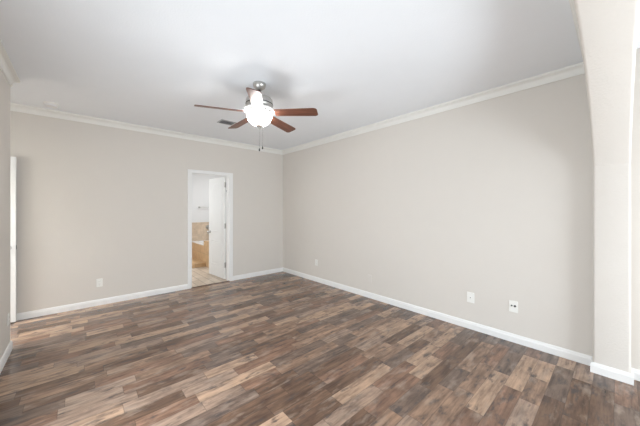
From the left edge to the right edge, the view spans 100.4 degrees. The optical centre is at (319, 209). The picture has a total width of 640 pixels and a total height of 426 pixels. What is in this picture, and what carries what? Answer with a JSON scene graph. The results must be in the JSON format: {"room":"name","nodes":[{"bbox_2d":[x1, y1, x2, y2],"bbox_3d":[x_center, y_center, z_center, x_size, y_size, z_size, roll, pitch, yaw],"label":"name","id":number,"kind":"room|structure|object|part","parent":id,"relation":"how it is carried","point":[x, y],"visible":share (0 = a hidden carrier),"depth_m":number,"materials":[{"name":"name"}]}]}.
{"room":"empty bedroom","nodes":[
{"label":"empty bedroom","id":0,"kind":"room"},
{"bbox_2d":[0,69,9,358],"bbox_3d":[-1.752,0.040,1.081,0.120,2.700,4.088,0,0,-42],"label":"wall","id":1,"kind":"structure","parent":0,"point":[4,85],"depth_m":2.44,"materials":[{"name":"beige paint"}]},
{"bbox_2d":[0,341,12,372],"bbox_3d":[-0.882,1.347,0.209,6.634,0.086,0.514,0,0,44],"label":"baseboard","id":2,"kind":"structure","parent":1,"relation":"attached to","point":[9,348],"depth_m":2.44,"materials":[{"name":"white paint"}]},
{"bbox_2d":[7,313,9,325],"bbox_3d":[-2.987,1.055,2.558,0.009,0.108,0.072,0,0,-42],"label":"wall outlet","id":3,"kind":"object","parent":1,"relation":"attached to","point":[8,315],"visible":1,"depth_m":2.55,"materials":[{"name":"white plastic"}]},
{"bbox_2d":[0,39,19,86],"bbox_3d":[-2.074,-1.266,0.977,0.860,0.087,3.933,0,0,-42],"label":"trim","id":4,"kind":"structure","parent":1,"relation":"attached to","point":[6,66],"depth_m":2.39,"materials":[{"name":"beige paint"}]},
{"bbox_2d":[10,111,282,312],"bbox_3d":[-3.024,0.040,4.108,6.020,2.700,0.120,0,0,-42],"label":"wall","id":5,"kind":"structure","parent":0,"point":[94,201],"depth_m":3.99,"materials":[{"name":"beige paint"}]},
{"bbox_2d":[10,157,16,322],"bbox_3d":[-4.009,0.368,3.012,0.767,2.020,0.110,0,0,-42],"label":"door","id":6,"kind":"structure","parent":5,"relation":"in","point":[13,160],"depth_m":3.26,"materials":[{"name":"white paint"}]},
{"bbox_2d":[96,278,102,286],"bbox_3d":[-3.197,1.065,3.867,0.072,0.118,0.009,0,0,-42],"label":"wall outlet","id":7,"kind":"object","parent":5,"relation":"attached to","point":[99,282],"visible":1,"depth_m":3.87,"materials":[{"name":"white plastic"}]},
{"bbox_2d":[17,284,187,320],"bbox_3d":[-3.356,1.347,3.721,2.809,0.086,0.014,0,0,-42],"label":"baseboard","id":8,"kind":"structure","parent":5,"relation":"attached to","point":[53,310],"depth_m":3.83,"materials":[{"name":"white paint"}]},
{"bbox_2d":[10,102,282,154],"bbox_3d":[-2.599,-1.266,4.368,4.800,0.087,0.060,0,0,-42],"label":"trim","id":9,"kind":"structure","parent":5,"relation":"attached to","point":[16,107],"depth_m":4.06,"materials":[{"name":"beige paint"}]},
{"bbox_2d":[192,281,227,287],"bbox_3d":[-2.019,1.387,4.944,0.703,0.006,0.036,0,0,-42],"label":"trim","id":10,"kind":"structure","parent":5,"relation":"attached to","point":[223,281],"depth_m":4.91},
{"bbox_2d":[188,169,232,288],"bbox_3d":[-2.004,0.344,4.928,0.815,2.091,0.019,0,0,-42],"label":"trim","id":11,"kind":"structure","parent":5,"relation":"attached to","point":[190,171],"depth_m":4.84,"materials":[{"name":"white paint"}]},
{"bbox_2d":[207,177,225,278],"bbox_3d":[-2.114,0.368,5.495,0.718,2.020,0.161,0,0,43],"label":"door","id":12,"kind":"structure","parent":5,"relation":"in","point":[217,186],"depth_m":5.44,"materials":[{"name":"white paint"}]},
{"bbox_3d":[-2.119,-0.032,5.500,0.480,0.980,0.048,0,0,43],"label":"panel","id":13,"kind":"part","parent":12,"relation":"part of","materials":[{"name":"white paint"}]},
{"bbox_3d":[-2.119,0.888,5.500,0.480,0.500,0.048,0,0,43],"label":"panel","id":14,"kind":"part","parent":12,"relation":"part of","materials":[{"name":"white paint"}]},
{"bbox_2d":[192,174,219,222],"bbox_3d":[-3.591,0.065,7.426,4.600,2.650,0.120,0,0,-42],"label":"wall","id":15,"kind":"structure","parent":0,"point":[200,183],"depth_m":7.54,"materials":[{"name":"white paint"}]},
{"bbox_2d":[192,222,208,240],"bbox_3d":[-3.583,0.879,7.342,4.500,1.022,0.015,0,0,-42],"label":"tile","id":16,"kind":"structure","parent":15,"relation":"attached to","point":[199,231],"depth_m":7.50,"materials":[{"name":"beige tile"}]},
{"bbox_2d":[0,266,639,425],"bbox_3d":[-0.998,1.430,2.654,7.100,0.080,10.650,0,0,-42],"label":"floor","id":17,"kind":"structure","parent":0,"point":[282,348],"depth_m":2.31,"materials":[{"name":"brown wood"}]},
{"bbox_2d":[192,240,208,267],"bbox_3d":[-2.661,1.081,7.211,2.100,0.617,1.400,0,0,-42],"label":"tub surround","id":18,"kind":"object","parent":17,"relation":"on","point":[200,253],"visible":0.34,"depth_m":6.59,"materials":[{"name":"beige tile"}]},
{"bbox_2d":[192,240,205,244],"bbox_3d":[-2.601,1.088,7.519,1.650,0.424,1.010,0,0,-42],"label":"bathtub","id":19,"kind":"object","parent":18,"relation":"in","point":[201,242],"visible":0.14,"depth_m":7.26,"materials":[{"name":"white ceramic"}]},
{"bbox_2d":[0,0,639,149],"bbox_3d":[-0.457,-1.360,1.239,6.020,0.100,7.820,0,0,-42],"label":"ceiling","id":20,"kind":"structure","parent":0,"point":[359,63],"depth_m":2.27,"materials":[{"name":"white paint"}]},
{"bbox_2d":[43,101,58,107],"bbox_3d":[-3.331,-1.288,3.304,0.132,0.045,0.132,0,0,-42],"label":"smoke detector","id":21,"kind":"object","parent":20,"relation":"attached to","point":[46,103],"visible":1,"depth_m":3.27,"materials":[{"name":"white plastic"}]},
{"bbox_2d":[217,119,235,125],"bbox_3d":[-1.404,-1.305,4.015,0.230,0.011,0.176,0,0,-42],"label":"ceiling vent","id":22,"kind":"object","parent":20,"relation":"in","point":[221,121],"visible":0.97,"depth_m":4.00,"materials":[{"name":"grey metal"}]},
{"bbox_2d":[194,81,317,150],"bbox_3d":[-0.663,-0.957,2.805,1.194,0.704,1.152,0,0,-42],"label":"ceiling fan","id":23,"kind":"object","parent":20,"relation":"hanging from","point":[259,109],"visible":1,"depth_m":2.70,"materials":[{"name":"brown wood"}]},
{"bbox_3d":[-0.981,-0.986,2.607,0.450,0.006,0.132,-3,15,-26],"label":"blade","id":24,"kind":"part","parent":23,"relation":"part of","materials":[{"name":"brown wood"}]},
{"bbox_3d":[-0.903,-0.986,3.058,0.450,0.006,0.132,-4,11,46],"label":"blade","id":25,"kind":"part","parent":23,"relation":"part of","materials":[{"name":"brown wood"}]},
{"bbox_3d":[-0.575,-0.986,2.394,0.132,0.006,0.450,14,0,-9],"label":"blade","id":26,"kind":"part","parent":23,"relation":"part of","materials":[{"name":"brown wood"}]},
{"bbox_3d":[-0.631,-0.929,2.779,0.256,0.117,0.256,0,0,-42],"label":"lamp shade","id":27,"kind":"part","parent":23,"relation":"part of","materials":[{"name":"white glass"}]},
{"bbox_3d":[-0.450,-0.986,3.124,0.132,0.006,0.450,-16,-10,26],"label":"blade","id":28,"kind":"part","parent":23,"relation":"part of","materials":[{"name":"brown wood"}]},
{"bbox_3d":[-0.247,-0.986,2.714,0.450,0.006,0.132,3,-14,10],"label":"blade","id":29,"kind":"part","parent":23,"relation":"part of","materials":[{"name":"brown wood"}]},
{"bbox_2d":[283,48,639,369],"bbox_3d":[1.748,0.040,3.199,0.120,2.700,7.600,0,0,-42],"label":"wall","id":30,"kind":"structure","parent":0,"point":[490,199],"depth_m":3.06,"materials":[{"name":"beige paint"}]},
{"bbox_2d":[282,62,584,154],"bbox_3d":[0.772,-1.266,4.155,0.060,0.087,4.873,0,0,-42],"label":"trim","id":31,"kind":"structure","parent":30,"relation":"attached to","point":[576,69],"depth_m":3.13,"materials":[{"name":"beige paint"}]},
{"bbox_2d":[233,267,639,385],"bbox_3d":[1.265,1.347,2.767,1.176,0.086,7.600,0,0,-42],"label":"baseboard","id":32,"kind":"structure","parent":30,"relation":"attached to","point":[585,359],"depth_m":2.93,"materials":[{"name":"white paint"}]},
{"bbox_2d":[467,292,473,302],"bbox_3d":[1.750,1.025,3.100,0.009,0.120,0.078,0,0,-42],"label":"wall jack","id":33,"kind":"object","parent":30,"relation":"attached to","point":[470,296],"visible":1,"depth_m":3.10,"materials":[{"name":"white plastic"}]},
{"bbox_2d":[509,300,517,312],"bbox_3d":[2.022,1.018,2.790,0.018,0.120,0.078,0,0,-42],"label":"cable plate","id":34,"kind":"object","parent":30,"relation":"attached to","point":[513,305],"visible":1,"depth_m":2.79,"materials":[{"name":"white plastic"}]},
{"bbox_2d":[574,0,639,372],"bbox_3d":[1.038,0.040,0.979,3.900,2.700,0.215,0,0,-42],"label":"wall","id":35,"kind":"structure","parent":0,"point":[608,29],"depth_m":2.13,"materials":[{"name":"paint"}]},
{"bbox_2d":[569,0,582,58],"bbox_3d":[0.946,-1.266,1.081,3.900,0.087,0.060,0,0,-42],"label":"trim","id":36,"kind":"structure","parent":35,"relation":"attached to","point":[572,6],"depth_m":1.80,"materials":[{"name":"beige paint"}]}
]}

